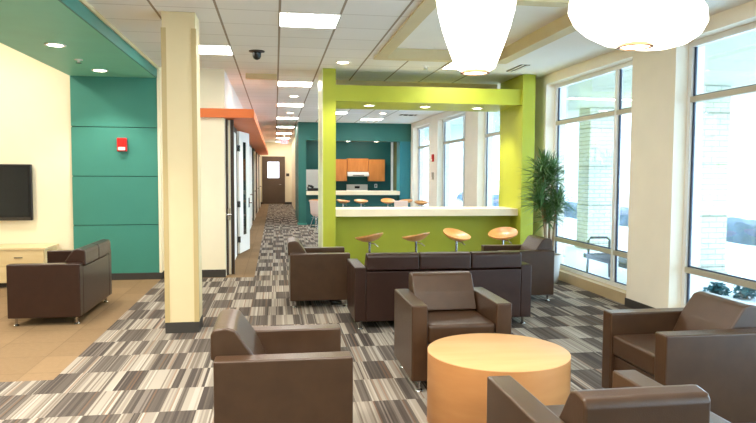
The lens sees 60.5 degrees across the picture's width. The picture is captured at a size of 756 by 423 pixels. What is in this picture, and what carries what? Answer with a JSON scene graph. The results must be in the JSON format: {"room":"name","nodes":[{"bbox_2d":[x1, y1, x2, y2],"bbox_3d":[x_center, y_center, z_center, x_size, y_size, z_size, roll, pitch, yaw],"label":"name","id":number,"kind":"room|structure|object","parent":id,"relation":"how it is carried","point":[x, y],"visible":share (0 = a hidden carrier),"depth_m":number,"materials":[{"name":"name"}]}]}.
{"room":"lounge","nodes":[
{"label":"lounge","id":0,"kind":"room"},
{"bbox_2d":[0,43,73,249],"bbox_3d":[-6.632,-0.961,9.359,4.230,4.000,0.160,0,3,-9],"label":"wall","id":1,"kind":"structure","parent":0,"point":[35,109],"depth_m":9.54,"materials":[{"name":"beige paint"}]},
{"bbox_2d":[0,164,32,220],"bbox_3d":[-5.781,-0.278,9.406,1.440,0.820,0.092,0,3,-9],"label":"television","id":2,"kind":"object","parent":1,"relation":"attached to","point":[16,185],"visible":1,"depth_m":9.44,"materials":[{"name":"black plastic"}]},
{"bbox_2d":[0,0,154,77],"bbox_3d":[-2.801,-1.639,2.522,1.210,0.130,14.440,0,3,-9],"label":"ceiling","id":3,"kind":"structure","parent":0,"point":[25,25],"depth_m":6.97,"materials":[{"name":"teal paint"}]},
{"bbox_2d":[44,43,65,46],"bbox_3d":[-3.574,-1.844,7.185,0.220,0.011,0.220,0,3,-9],"label":"recessed light","id":4,"kind":"object","parent":3,"relation":"in","point":[45,44],"visible":1,"depth_m":7.17,"materials":[{"name":"white paint"}]},
{"bbox_2d":[91,69,107,71],"bbox_3d":[-3.847,-1.950,8.971,0.220,0.011,0.220,0,3,-9],"label":"recessed light","id":5,"kind":"object","parent":3,"relation":"in","point":[95,70],"visible":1,"depth_m":8.95,"materials":[{"name":"white paint"}]},
{"bbox_2d":[70,67,225,272],"bbox_3d":[-3.454,-0.574,9.860,2.200,3.200,0.210,0,3,-9],"label":"wall","id":6,"kind":"structure","parent":0,"point":[115,193],"depth_m":9.73,"materials":[{"name":"paint"}]},
{"bbox_2d":[58,0,156,77],"bbox_3d":[-2.193,-1.641,2.618,0.020,0.130,14.440,0,3,-9],"label":"trim","id":7,"kind":"structure","parent":6,"relation":"attached to","point":[75,6],"depth_m":6.79,"materials":[{"name":"teal paint"}]},
{"bbox_2d":[79,0,158,68],"bbox_3d":[-2.188,-1.726,2.614,0.050,0.040,14.440,0,3,-9],"label":"trim","id":8,"kind":"structure","parent":6,"relation":"attached to","point":[85,3],"depth_m":7.11,"materials":[{"name":"beige paint"}]},
{"bbox_2d":[117,138,126,150],"bbox_3d":[-3.807,-0.994,9.644,0.140,0.200,0.074,0,3,-9],"label":"fire alarm strobe","id":9,"kind":"object","parent":6,"relation":"attached to","point":[121,142],"visible":1,"depth_m":9.62,"materials":[{"name":"plastic"}]},
{"bbox_2d":[118,140,124,144],"bbox_3d":[-3.804,-1.023,9.623,0.090,0.080,0.007,0,3,-9],"label":"grille","id":10,"kind":"object","parent":9,"relation":"attached to","point":[120,142],"depth_m":9.62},
{"bbox_2d":[112,269,225,279],"bbox_3d":[-3.447,0.967,9.877,2.205,0.120,0.080,0,3,-9],"label":"baseboard","id":11,"kind":"structure","parent":6,"relation":"attached to","point":[115,276],"depth_m":9.84,"materials":[{"name":"rubber"}]},
{"bbox_2d":[161,11,202,333],"bbox_3d":[-1.998,-0.378,6.638,0.334,3.198,0.351,0,3,-9],"label":"square column","id":12,"kind":"structure","parent":0,"point":[180,61],"depth_m":6.48,"materials":[{"name":"paint"}]},
{"bbox_2d":[224,71,255,274],"bbox_3d":[-4.330,-1.291,22.006,0.130,3.200,24.100,0,3,-9],"label":"wall","id":13,"kind":"structure","parent":0,"point":[232,101],"depth_m":11.13,"materials":[{"name":"white paint"}]},
{"bbox_2d":[225,119,237,274],"bbox_3d":[-2.545,-0.290,11.449,0.150,2.455,2.594,0,3,-9],"label":"door","id":14,"kind":"structure","parent":13,"relation":"in","point":[230,130],"depth_m":10.31,"materials":[{"name":"brown metal"}]},
{"bbox_2d":[200,108,267,154],"bbox_3d":[-4.060,-2.107,20.114,1.080,0.135,20.820,0,3,-9],"label":"canopy","id":15,"kind":"object","parent":13,"relation":"attached to","point":[245,120],"visible":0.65,"depth_m":10.62,"materials":[{"name":"paint"}]},
{"bbox_2d":[237,131,251,252],"bbox_3d":[-2.714,-0.398,13.225,0.128,2.420,0.880,0,3,2],"label":"door","id":16,"kind":"structure","parent":13,"relation":"in","point":[243,186],"depth_m":13.16,"materials":[{"name":"white paint"}]},
{"bbox_2d":[249,144,252,228],"bbox_3d":[-3.755,-0.752,19.239,0.133,2.455,2.000,0,3,-9],"label":"door","id":17,"kind":"structure","parent":13,"relation":"in","point":[250,148],"depth_m":18.95,"materials":[{"name":"white metal"}]},
{"bbox_2d":[252,148,255,220],"bbox_3d":[-4.348,-0.975,22.986,0.133,2.455,2.000,0,3,-9],"label":"door","id":18,"kind":"structure","parent":13,"relation":"in","point":[253,149],"depth_m":22.38,"materials":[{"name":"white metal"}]},
{"bbox_2d":[256,152,258,212],"bbox_3d":[-4.988,-1.215,27.029,0.133,2.455,2.000,0,3,-9],"label":"door","id":19,"kind":"structure","parent":13,"relation":"in","point":[257,178],"depth_m":26.22,"materials":[{"name":"brown metal"}]},
{"bbox_2d":[258,155,260,207],"bbox_3d":[-5.582,-1.438,30.775,0.133,2.455,2.000,0,3,-9],"label":"door","id":20,"kind":"structure","parent":13,"relation":"in","point":[258,155],"depth_m":29.88,"materials":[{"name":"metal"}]},
{"bbox_2d":[260,142,291,201],"bbox_3d":[-5.326,-1.996,33.957,1.900,3.200,0.140,0,3,-9],"label":"wall","id":21,"kind":"structure","parent":0,"point":[274,149],"depth_m":33.92,"materials":[{"name":"beige paint"}]},
{"bbox_2d":[262,156,284,203],"bbox_3d":[-5.444,-1.628,33.818,1.180,2.480,0.140,0,3,-9],"label":"door","id":22,"kind":"structure","parent":21,"relation":"in","point":[273,167],"depth_m":33.83,"materials":[{"name":"wood"}]},
{"bbox_2d":[292,137,294,208],"bbox_3d":[-3.428,-1.603,27.405,0.100,3.200,13.500,0,3,-9],"label":"wall","id":23,"kind":"structure","parent":0,"point":[293,141],"depth_m":30.63,"materials":[{"name":"beige paint"}]},
{"bbox_2d":[0,204,631,422],"bbox_3d":[-3.813,0.794,14.859,11.500,0.120,38.800,0,3,-9],"label":"floor","id":24,"kind":"structure","parent":0,"point":[120,364],"depth_m":6.10,"materials":[{"name":"carpet"}]},
{"bbox_2d":[0,243,58,287],"bbox_3d":[-5.703,0.776,9.201,2.040,0.560,0.586,0,3,-9],"label":"credenza","id":25,"kind":"object","parent":24,"relation":"on","point":[9,253],"visible":0.44,"depth_m":9.04,"materials":[{"name":"brown wood"}]},
{"bbox_2d":[6,239,111,325],"bbox_3d":[-3.591,0.769,7.449,0.745,0.799,1.340,0,3,-9],"label":"loveseat","id":26,"kind":"object","parent":24,"relation":"on","point":[71,283],"visible":1,"depth_m":6.82,"materials":[{"name":"brown leather"}]},
{"bbox_2d":[64,244,98,264],"bbox_3d":[-3.318,0.534,7.199,0.281,0.297,0.540,0,3,-9],"label":"cushion","id":27,"kind":"object","parent":26,"relation":"on","point":[88,254],"depth_m":7.01,"materials":[{"name":"brown leather"}]},
{"bbox_2d":[90,239,110,257],"bbox_3d":[-3.404,0.502,7.741,0.281,0.297,0.540,0,3,-9],"label":"cushion","id":28,"kind":"object","parent":26,"relation":"on","point":[104,247],"depth_m":7.74,"materials":[{"name":"brown leather"}]},
{"bbox_2d":[210,309,352,422],"bbox_3d":[-0.559,1.000,3.754,0.745,0.799,0.765,0,3,-9],"label":"armchair","id":29,"kind":"object","parent":24,"relation":"on","point":[288,373],"visible":1,"depth_m":3.40,"materials":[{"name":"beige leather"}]},
{"bbox_2d":[210,309,265,360],"bbox_3d":[-0.787,0.751,3.703,0.281,0.297,0.515,0,3,-9],"label":"cushion","id":30,"kind":"object","parent":29,"relation":"on","point":[232,334],"depth_m":3.50,"materials":[{"name":"brown leather"}]},
{"bbox_2d":[308,200,317,232],"bbox_3d":[-1.615,0.127,17.906,0.461,0.882,0.462,-2,4,-39],"label":"shell chair","id":31,"kind":"object","parent":24,"relation":"on","point":[313,203],"visible":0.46,"depth_m":17.79,"materials":[{"name":"plastic"}]},
{"bbox_2d":[309,199,317,226],"bbox_3d":[-1.871,0.051,19.585,0.440,0.827,0.410,0,3,-9],"label":"bar stool","id":32,"kind":"object","parent":24,"relation":"on","point":[312,199],"visible":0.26,"depth_m":19.58,"materials":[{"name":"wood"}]},
{"bbox_2d":[287,237,349,307],"bbox_3d":[-0.762,0.741,8.159,0.745,0.799,0.765,0,3,-9],"label":"armchair","id":33,"kind":"object","parent":24,"relation":"on","point":[315,273],"visible":0.95,"depth_m":7.79,"materials":[{"name":"beige leather"}]},
{"bbox_2d":[287,237,305,255],"bbox_3d":[-0.990,0.492,8.108,0.281,0.297,0.515,0,3,-9],"label":"cushion","id":34,"kind":"object","parent":33,"relation":"on","point":[294,245],"depth_m":7.85,"materials":[{"name":"brown leather"}]},
{"bbox_2d":[337,199,349,206],"bbox_3d":[-1.060,0.048,19.712,0.412,0.827,0.430,0,3,-9],"label":"bar stool","id":35,"kind":"object","parent":24,"relation":"on","point":[343,202],"visible":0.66,"depth_m":19.61,"materials":[{"name":"brown wood"}]},
{"bbox_2d":[306,191,399,224],"bbox_3d":[-0.820,-0.130,20.765,2.955,1.060,0.680,0,3,-9],"label":"kitchen island","id":36,"kind":"object","parent":24,"relation":"on","point":[374,198],"depth_m":20.57,"materials":[{"name":"laminate"}]},
{"bbox_2d":[307,185,317,190],"bbox_3d":[-2.070,-0.755,20.540,0.388,0.204,0.200,0,3,-9],"label":"countertop appliance","id":37,"kind":"object","parent":36,"relation":"on","point":[312,188],"visible":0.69,"depth_m":20.46,"materials":[{"name":"black plastic"}]},
{"bbox_2d":[306,191,399,194],"bbox_3d":[-0.818,-0.599,20.738,2.955,0.120,0.680,0,3,-9],"label":"countertop","id":38,"kind":"structure","parent":36,"relation":"on","point":[307,192],"depth_m":20.44,"materials":[{"name":"laminate"}]},
{"bbox_2d":[346,184,367,190],"bbox_3d":[-0.722,-0.356,23.262,0.760,1.220,0.640,0,3,-9],"label":"stove","id":39,"kind":"object","parent":24,"relation":"on","point":[349,187],"visible":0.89,"depth_m":23.44,"materials":[{"name":"white metal"}]},
{"bbox_2d":[354,199,367,206],"bbox_3d":[-0.516,0.042,19.799,0.436,0.834,0.410,0,3,-9],"label":"bar stool","id":40,"kind":"object","parent":24,"relation":"on","point":[361,201],"visible":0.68,"depth_m":19.78,"materials":[{"name":"brown wood"}]},
{"bbox_2d":[355,232,382,252],"bbox_3d":[-0.127,0.684,9.354,0.416,0.779,0.422,0,3,-9],"label":"bar stool","id":41,"kind":"object","parent":24,"relation":"on","point":[369,238],"visible":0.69,"depth_m":9.21,"materials":[{"name":"brown wood"}]},
{"bbox_2d":[381,198,394,206],"bbox_3d":[0.302,0.025,19.928,0.440,0.860,0.410,0,3,-9],"label":"bar stool","id":42,"kind":"object","parent":24,"relation":"on","point":[387,201],"visible":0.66,"depth_m":19.95,"materials":[{"name":"brown wood"}]},
{"bbox_2d":[394,201,407,206],"bbox_3d":[0.697,0.112,18.778,0.462,0.832,0.461,0,3,-9],"label":"shell chair","id":43,"kind":"object","parent":24,"relation":"on","point":[396,203],"visible":0.21,"depth_m":18.91,"materials":[{"name":"plastic"}]},
{"bbox_2d":[402,232,429,251],"bbox_3d":[0.550,0.681,9.461,0.416,0.779,0.422,0,3,-9],"label":"bar stool","id":44,"kind":"object","parent":24,"relation":"on","point":[418,237],"visible":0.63,"depth_m":9.32,"materials":[{"name":"brown wood"}]},
{"bbox_2d":[414,200,428,206],"bbox_3d":[1.279,0.095,19.072,0.439,0.830,0.410,0,3,-9],"label":"bar stool","id":45,"kind":"object","parent":24,"relation":"on","point":[419,202],"visible":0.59,"depth_m":19.07,"materials":[{"name":"brown wood"}]},
{"bbox_2d":[318,68,535,246],"bbox_3d":[0.729,-0.605,10.734,3.382,3.198,1.250,0,3,-9],"label":"portal","id":46,"kind":"object","parent":24,"relation":"on","point":[515,98],"visible":0.71,"depth_m":10.30,"materials":[{"name":"paint"}]},
{"bbox_2d":[336,207,517,264],"bbox_3d":[0.745,0.471,10.643,2.966,1.060,0.700,0,3,-9],"label":"breakfast bar","id":47,"kind":"object","parent":24,"relation":"on","point":[395,223],"visible":0.54,"depth_m":10.55,"materials":[{"name":"paint"}]},
{"bbox_2d":[336,207,517,216],"bbox_3d":[0.747,-0.003,10.615,2.966,0.110,0.700,0,3,-9],"label":"countertop","id":48,"kind":"structure","parent":47,"relation":"on","point":[340,211],"depth_m":10.33,"materials":[{"name":"laminate"}]},
{"bbox_2d":[347,251,531,329],"bbox_3d":[0.649,0.806,7.156,1.910,0.799,0.745,0,3,-9],"label":"sofa","id":49,"kind":"object","parent":24,"relation":"on","point":[371,286],"visible":0.77,"depth_m":6.77,"materials":[{"name":"brown leather"}]},
{"bbox_2d":[364,252,418,270],"bbox_3d":[0.137,0.572,6.826,0.547,0.297,0.281,0,3,-9],"label":"cushion","id":50,"kind":"object","parent":49,"relation":"on","point":[393,261],"depth_m":6.69,"materials":[{"name":"brown leather"}]},
{"bbox_2d":[418,251,470,269],"bbox_3d":[0.687,0.570,6.913,0.547,0.297,0.281,0,3,-9],"label":"cushion","id":51,"kind":"object","parent":49,"relation":"on","point":[461,260],"depth_m":6.78,"materials":[{"name":"brown leather"}]},
{"bbox_2d":[470,251,520,268],"bbox_3d":[1.236,0.567,7.000,0.547,0.297,0.281,0,3,-9],"label":"cushion","id":52,"kind":"object","parent":49,"relation":"on","point":[478,259],"depth_m":6.86,"materials":[{"name":"brown leather"}]},
{"bbox_2d":[394,271,511,391],"bbox_3d":[0.568,0.922,5.178,0.765,0.799,0.745,0,3,-9],"label":"armchair","id":53,"kind":"object","parent":24,"relation":"on","point":[435,306],"visible":0.71,"depth_m":5.04,"materials":[{"name":"beige leather"}]},
{"bbox_2d":[409,271,475,310],"bbox_3d":[0.533,0.658,5.391,0.515,0.297,0.281,0,3,-9],"label":"cushion","id":54,"kind":"object","parent":53,"relation":"on","point":[450,290],"depth_m":5.33,"materials":[{"name":"brown leather"}]},
{"bbox_2d":[428,309,494,343],"bbox_3d":[0.578,0.891,5.113,0.519,0.143,0.602,0,3,-9],"label":"seat cushion","id":55,"kind":"object","parent":53,"relation":"on","point":[442,323],"depth_m":4.87,"materials":[{"name":"brown leather"}]},
{"bbox_2d":[443,228,470,251],"bbox_3d":[1.156,0.660,9.551,0.423,0.814,0.414,0,3,-9],"label":"bar stool","id":56,"kind":"object","parent":24,"relation":"on","point":[457,235],"visible":0.63,"depth_m":9.55,"materials":[{"name":"brown wood"}]},
{"bbox_2d":[427,333,570,422],"bbox_3d":[0.781,1.141,4.248,0.916,0.471,0.916,0,3,-9],"label":"round table","id":57,"kind":"object","parent":24,"relation":"on","point":[459,367],"visible":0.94,"depth_m":3.98,"materials":[{"name":"brown wood"}]},
{"bbox_2d":[488,227,517,244],"bbox_3d":[1.853,0.652,9.660,0.419,0.824,0.416,0,3,-9],"label":"bar stool","id":58,"kind":"object","parent":24,"relation":"on","point":[501,233],"visible":0.64,"depth_m":9.67,"materials":[{"name":"brown wood"}]},
{"bbox_2d":[481,235,553,300],"bbox_3d":[1.834,0.730,8.549,0.745,0.799,0.765,0,3,-9],"label":"armchair","id":59,"kind":"object","parent":24,"relation":"on","point":[537,251],"visible":0.44,"depth_m":8.21,"materials":[{"name":"beige leather"}]},
{"bbox_2d":[520,235,551,249],"bbox_3d":[2.064,0.479,8.570,0.281,0.297,0.515,0,3,-9],"label":"cushion","id":60,"kind":"object","parent":59,"relation":"on","point":[532,242],"depth_m":8.44,"materials":[{"name":"brown leather"}]},
{"bbox_2d":[518,146,577,282],"bbox_3d":[2.454,0.045,9.733,0.942,2.033,0.975,0,3,-9],"label":"dracaena","id":61,"kind":"object","parent":24,"relation":"on","point":[547,166],"visible":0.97,"depth_m":9.63,"materials":[{"name":"plant"}]},
{"bbox_2d":[554,253,561,282],"bbox_3d":[2.557,0.851,9.786,0.400,0.420,0.400,0,3,-9],"label":"pot","id":62,"kind":"object","parent":24,"relation":"on","point":[557,257],"depth_m":9.64,"materials":[{"name":"ceramic"}]},
{"bbox_2d":[487,370,730,422],"bbox_3d":[0.955,1.062,2.813,0.765,0.799,0.745,0,3,-9],"label":"armchair","id":63,"kind":"object","parent":24,"relation":"on","point":[633,397],"visible":1,"depth_m":2.47,"materials":[{"name":"beige leather"}]},
{"bbox_2d":[545,404,564,416],"bbox_3d":[0.946,1.024,2.874,0.519,0.143,0.602,0,3,-9],"label":"seat cushion","id":64,"kind":"object","parent":63,"relation":"on","point":[556,409],"depth_m":3.09,"materials":[{"name":"brown leather"}]},
{"bbox_2d":[559,384,710,422],"bbox_3d":[0.993,0.826,2.570,0.515,0.297,0.281,0,3,-9],"label":"cushion","id":65,"kind":"object","parent":63,"relation":"on","point":[689,403],"depth_m":2.44,"materials":[{"name":"brown leather"}]},
{"bbox_2d":[601,291,755,422],"bbox_3d":[2.035,0.978,4.336,0.745,0.799,0.765,0,3,-9],"label":"armchair","id":66,"kind":"object","parent":24,"relation":"on","point":[709,343],"visible":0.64,"depth_m":4.00,"materials":[{"name":"beige leather"}]},
{"bbox_2d":[613,334,654,375],"bbox_3d":[1.972,0.944,4.324,0.602,0.143,0.519,0,3,-9],"label":"seat cushion","id":67,"kind":"object","parent":66,"relation":"on","point":[637,351],"depth_m":4.30,"materials":[{"name":"brown leather"}]},
{"bbox_2d":[673,291,755,330],"bbox_3d":[2.265,0.727,4.357,0.281,0.297,0.515,0,3,-9],"label":"cushion","id":68,"kind":"object","parent":66,"relation":"on","point":[704,310],"depth_m":4.32,"materials":[{"name":"brown leather"}]},
{"bbox_2d":[306,141,390,190],"bbox_3d":[-1.133,-1.240,23.530,3.220,2.950,0.100,0,3,-9],"label":"wall","id":69,"kind":"structure","parent":0,"point":[344,150],"depth_m":23.52,"materials":[{"name":"teal paint"}]},
{"bbox_2d":[306,169,317,189],"bbox_3d":[-2.408,-1.140,23.268,0.620,0.730,0.029,0,3,-9],"label":"whiteboard","id":70,"kind":"object","parent":69,"relation":"attached to","point":[311,175],"visible":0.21,"depth_m":23.26,"materials":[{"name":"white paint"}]},
{"bbox_2d":[336,159,346,180],"bbox_3d":[-1.578,-1.480,23.230,0.910,0.780,0.315,0,3,-9],"label":"upper cabinet","id":71,"kind":"object","parent":69,"relation":"attached to","point":[341,164],"visible":0.33,"depth_m":23.11,"materials":[{"name":"brown wood"}]},
{"bbox_2d":[347,158,367,171],"bbox_3d":[-0.742,-1.668,23.351,0.760,0.470,0.315,0,3,-9],"label":"upper cabinet","id":72,"kind":"object","parent":69,"relation":"attached to","point":[353,165],"visible":0.98,"depth_m":23.19,"materials":[{"name":"brown wood"}]},
{"bbox_2d":[347,172,368,175],"bbox_3d":[-0.730,-1.343,23.280,0.760,0.150,0.497,0,3,-9],"label":"range hood","id":73,"kind":"object","parent":69,"relation":"attached to","point":[348,173],"visible":0.94,"depth_m":23.08,"materials":[{"name":"white metal"}]},
{"bbox_2d":[367,159,384,180],"bbox_3d":[-0.067,-1.487,23.469,0.590,0.780,0.315,0,3,-9],"label":"upper cabinet","id":74,"kind":"object","parent":69,"relation":"attached to","point":[376,168],"visible":0.96,"depth_m":23.32,"materials":[{"name":"brown wood"}]},
{"bbox_2d":[391,142,396,190],"bbox_3d":[0.649,-1.246,23.781,0.380,2.950,0.160,0,3,-9],"label":"window","id":75,"kind":"structure","parent":69,"relation":"in","point":[393,144],"depth_m":23.71,"materials":[{"name":"white paint"}]},
{"bbox_2d":[393,142,396,190],"bbox_3d":[0.686,-1.248,23.807,0.300,2.950,0.080,0,3,-9],"label":"blind","id":76,"kind":"object","parent":75,"relation":"attached to","point":[394,143],"depth_m":23.74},
{"bbox_2d":[295,122,410,222],"bbox_3d":[-0.959,-1.305,22.007,3.570,3.140,3.150,0,3,-9],"label":"wall","id":77,"kind":"structure","parent":0,"point":[304,131],"depth_m":20.37,"materials":[{"name":"teal paint"}]},
{"bbox_2d":[397,141,410,206],"bbox_3d":[0.823,-0.927,20.993,0.350,2.640,0.550,0,3,-9],"label":"wall","id":78,"kind":"structure","parent":0,"point":[403,147],"depth_m":20.71,"materials":[{"name":"blue paint"}]},
{"bbox_2d":[86,0,752,142],"bbox_3d":[-0.916,-2.516,15.071,6.400,0.090,38.700,0,3,-9],"label":"ceiling","id":79,"kind":"structure","parent":0,"point":[363,28],"depth_m":8.24,"materials":[{"name":"tile"}]},
{"bbox_2d":[199,44,232,54],"bbox_3d":[-2.184,-2.074,8.314,0.609,0.011,0.609,0,3,-9],"label":"recessed light","id":80,"kind":"object","parent":79,"relation":"in","point":[203,49],"visible":0.59,"depth_m":8.29,"materials":[{"name":"white paint"}]},
{"bbox_2d":[249,50,264,59],"bbox_3d":[-1.574,-2.026,8.424,0.200,0.115,0.200,0,3,-9],"label":"dome camera","id":81,"kind":"object","parent":79,"relation":"attached to","point":[256,53],"visible":1,"depth_m":8.38,"materials":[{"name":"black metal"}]},
{"bbox_2d":[246,73,276,79],"bbox_3d":[-1.873,-2.162,10.407,0.490,0.080,0.120,0,3,-9],"label":"trim","id":82,"kind":"structure","parent":79,"relation":"attached to","point":[251,76],"depth_m":10.35,"materials":[{"name":"beige paint"}]},
{"bbox_2d":[281,133,287,143],"bbox_3d":[-3.696,-2.881,25.610,0.302,0.440,0.046,0,3,-9],"label":"exit sign","id":83,"kind":"object","parent":79,"relation":"hanging from","point":[283,141],"visible":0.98,"depth_m":25.60,"materials":[{"name":"white paint"}]},
{"bbox_2d":[276,126,294,127],"bbox_3d":[-3.171,-2.894,22.217,0.609,0.011,0.609,0,3,-9],"label":"recessed light","id":84,"kind":"object","parent":79,"relation":"in","point":[276,126],"visible":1,"depth_m":21.97,"materials":[{"name":"white paint"}]},
{"bbox_2d":[277,117,297,118],"bbox_3d":[-2.604,-2.681,18.637,0.609,0.011,0.609,0,3,-9],"label":"recessed light","id":85,"kind":"object","parent":79,"relation":"in","point":[277,117],"visible":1,"depth_m":18.56,"materials":[{"name":"white paint"}]},
{"bbox_2d":[277,103,303,106],"bbox_3d":[-2.036,-2.468,15.048,0.609,0.011,0.609,0,3,-9],"label":"recessed light","id":86,"kind":"object","parent":79,"relation":"in","point":[278,104],"visible":1,"depth_m":15.11,"materials":[{"name":"white paint"}]},
{"bbox_2d":[277,81,312,86],"bbox_3d":[-1.470,-2.256,11.479,0.609,0.011,0.609,0,3,-9],"label":"recessed light","id":87,"kind":"object","parent":79,"relation":"in","point":[280,83],"visible":1,"depth_m":11.41,"materials":[{"name":"white paint"}]},
{"bbox_2d":[279,12,340,28],"bbox_3d":[-0.715,-1.973,6.707,0.609,0.011,0.609,0,3,-9],"label":"recessed light","id":88,"kind":"object","parent":79,"relation":"in","point":[286,19],"visible":1,"depth_m":6.69,"materials":[{"name":"white paint"}]},
{"bbox_2d":[335,61,350,63],"bbox_3d":[-0.496,-2.120,9.228,0.220,0.011,0.220,0,3,-9],"label":"recessed light","id":89,"kind":"object","parent":79,"relation":"in","point":[337,62],"visible":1,"depth_m":9.21,"materials":[{"name":"white paint"}]},
{"bbox_2d":[360,118,382,119],"bbox_3d":[-0.192,-2.684,18.877,0.609,0.011,0.609,0,3,-9],"label":"recessed light","id":90,"kind":"object","parent":79,"relation":"in","point":[362,118],"visible":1,"depth_m":18.89,"materials":[{"name":"white paint"}]},
{"bbox_2d":[336,80,496,88],"bbox_3d":[0.637,-2.191,11.279,2.960,0.100,0.100,0,3,-9],"label":"trim","id":91,"kind":"structure","parent":79,"relation":"attached to","point":[338,82],"depth_m":11.23,"materials":[{"name":"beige paint"}]},
{"bbox_2d":[441,62,455,68],"bbox_3d":[1.298,-2.126,9.471,0.609,0.011,0.609,0,3,-9],"label":"recessed light","id":92,"kind":"object","parent":79,"relation":"in","point":[450,65],"visible":0.31,"depth_m":9.52,"materials":[{"name":"white paint"}]},
{"bbox_2d":[374,0,576,63],"bbox_3d":[1.131,-2.070,7.455,1.900,0.150,3.250,0,3,-9],"label":"trim","id":93,"kind":"structure","parent":79,"relation":"attached to","point":[562,26],"depth_m":7.69,"materials":[{"name":"beige paint"}]},
{"bbox_2d":[436,0,516,75],"bbox_3d":[0.594,-1.323,3.920,0.500,0.969,0.500,0,3,-9],"label":"pendant lamp","id":94,"kind":"object","parent":79,"relation":"hanging from","point":[475,32],"visible":1,"depth_m":3.79,"materials":[{"name":"glass"}]},
{"bbox_2d":[506,65,528,71],"bbox_3d":[2.085,-2.133,9.676,0.140,0.013,0.620,0,3,-9],"label":"ceiling vent","id":95,"kind":"object","parent":79,"relation":"in","point":[519,67],"visible":1,"depth_m":9.65,"materials":[{"name":"metal"}]},
{"bbox_2d":[568,0,708,50],"bbox_3d":[1.302,-1.296,3.253,0.660,0.937,0.660,0,3,-9],"label":"pendant lamp","id":96,"kind":"object","parent":79,"relation":"hanging from","point":[625,25],"visible":1,"depth_m":3.09,"materials":[{"name":"glass"}]},
{"bbox_2d":[397,5,567,49],"bbox_3d":[1.124,-2.168,7.463,1.690,0.055,3.080,0,3,-9],"label":"ceiling","id":97,"kind":"structure","parent":0,"point":[526,20],"depth_m":7.53,"materials":[{"name":"white paint"}]},
{"bbox_2d":[410,0,755,307],"bbox_3d":[3.092,-0.489,8.929,0.340,3.200,25.100,0,3,-9],"label":"wall","id":98,"kind":"structure","parent":0,"point":[659,77],"depth_m":7.56,"materials":[{"name":"paint"}]},
{"bbox_2d":[417,125,428,206],"bbox_3d":[1.444,-1.036,19.401,0.320,3.050,2.170,0,3,-9],"label":"window","id":99,"kind":"structure","parent":98,"relation":"in","point":[426,126],"depth_m":20.36,"materials":[{"name":"metal"}]},
{"bbox_2d":[442,113,464,206],"bbox_3d":[1.961,-0.842,16.138,0.320,3.050,2.550,0,3,-9],"label":"window","id":100,"kind":"structure","parent":98,"relation":"in","point":[445,142],"depth_m":16.84,"materials":[{"name":"metal"}]},
{"bbox_2d":[484,112,499,206],"bbox_3d":[2.509,-0.636,12.672,0.320,3.050,2.580,0,3,-9],"label":"window","id":101,"kind":"structure","parent":98,"relation":"in","point":[487,134],"depth_m":13.85,"materials":[{"name":"metal"}]},
{"bbox_2d":[552,60,632,304],"bbox_3d":[3.057,-0.431,9.216,0.320,3.050,2.530,0,3,-9],"label":"window","id":102,"kind":"structure","parent":98,"relation":"in","point":[611,288],"depth_m":8.69,"materials":[{"name":"metal"}]},
{"bbox_2d":[625,298,653,308],"bbox_3d":[3.192,1.142,7.602,0.132,0.100,0.900,0,3,-9],"label":"baseboard","id":103,"kind":"structure","parent":98,"relation":"attached to","point":[630,303],"depth_m":7.79,"materials":[{"name":"rubber"}]},
{"bbox_2d":[681,22,755,307],"bbox_3d":[3.595,-0.229,5.814,0.320,3.050,2.630,0,3,-9],"label":"window","id":104,"kind":"structure","parent":98,"relation":"in","point":[693,98],"depth_m":6.99,"materials":[{"name":"metal"}]},
{"label":"outside","id":105,"kind":"structure","parent":0,"visible":0},
{"bbox_2d":[424,30,755,140],"bbox_3d":[5.176,-2.423,10.818,4.375,0.340,44.000,0,3,-9],"label":"soffit","id":106,"kind":"structure","parent":105,"point":[730,61],"depth_m":11.26,"materials":[{"name":"white"}]},
{"bbox_2d":[566,97,631,99],"bbox_3d":[4.778,-2.418,13.899,1.500,0.033,0.160,0,3,-9],"label":"light","id":107,"kind":"object","parent":106,"relation":"attached to","point":[589,98],"visible":0.79,"depth_m":13.81,"materials":[{"name":"white"}]},
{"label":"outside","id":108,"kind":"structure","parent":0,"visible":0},
{"bbox_2d":[423,181,755,304],"bbox_3d":[63.607,-1.289,60.705,135.380,0.200,220.000,0,3,-9],"label":"ground","id":109,"kind":"structure","parent":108,"point":[740,260],"depth_m":17.64,"materials":[{"name":"snow"}]},
{"bbox_2d":[574,108,614,249],"bbox_3d":[5.473,-0.815,16.335,0.720,3.505,0.660,0,3,-9],"label":"brick pier","id":110,"kind":"structure","parent":109,"relation":"on","point":[596,137],"depth_m":16.07,"materials":[{"name":"brick"}]},
{"bbox_2d":[583,236,626,276],"bbox_3d":[4.120,0.869,11.049,0.484,0.753,1.700,0,3,-9],"label":"bench","id":111,"kind":"object","parent":109,"relation":"on","point":[601,257],"visible":0.5,"depth_m":11.57,"materials":[{"name":"metal"}]},
{"bbox_2d":[456,192,755,245],"bbox_3d":[8.970,-0.005,27.789,1.517,0.719,36.000,0,3,-9],"label":"hedge","id":112,"kind":"object","parent":109,"relation":"on","point":[739,230],"visible":0.18,"depth_m":18.23,"materials":[{"name":"plant"}]},
{"bbox_2d":[698,85,731,273],"bbox_3d":[6.118,-0.573,12.263,0.720,3.505,0.660,0,3,-9],"label":"brick pier","id":113,"kind":"structure","parent":109,"relation":"on","point":[717,112],"depth_m":11.98,"materials":[{"name":"brick"}]},
{"bbox_2d":[702,281,729,295],"bbox_3d":[5.333,1.205,10.200,0.401,0.227,0.393,2,4,22],"label":"shrub","id":114,"kind":"object","parent":109,"relation":"on","point":[717,288],"visible":0.94,"depth_m":10.14,"materials":[{"name":"plant"}]},
{"bbox_2d":[729,279,755,298],"bbox_3d":[5.594,1.165,9.846,0.450,0.357,0.489,2,4,21],"label":"shrub","id":115,"kind":"object","parent":109,"relation":"on","point":[744,292],"visible":0.66,"depth_m":9.77,"materials":[{"name":"plant"}]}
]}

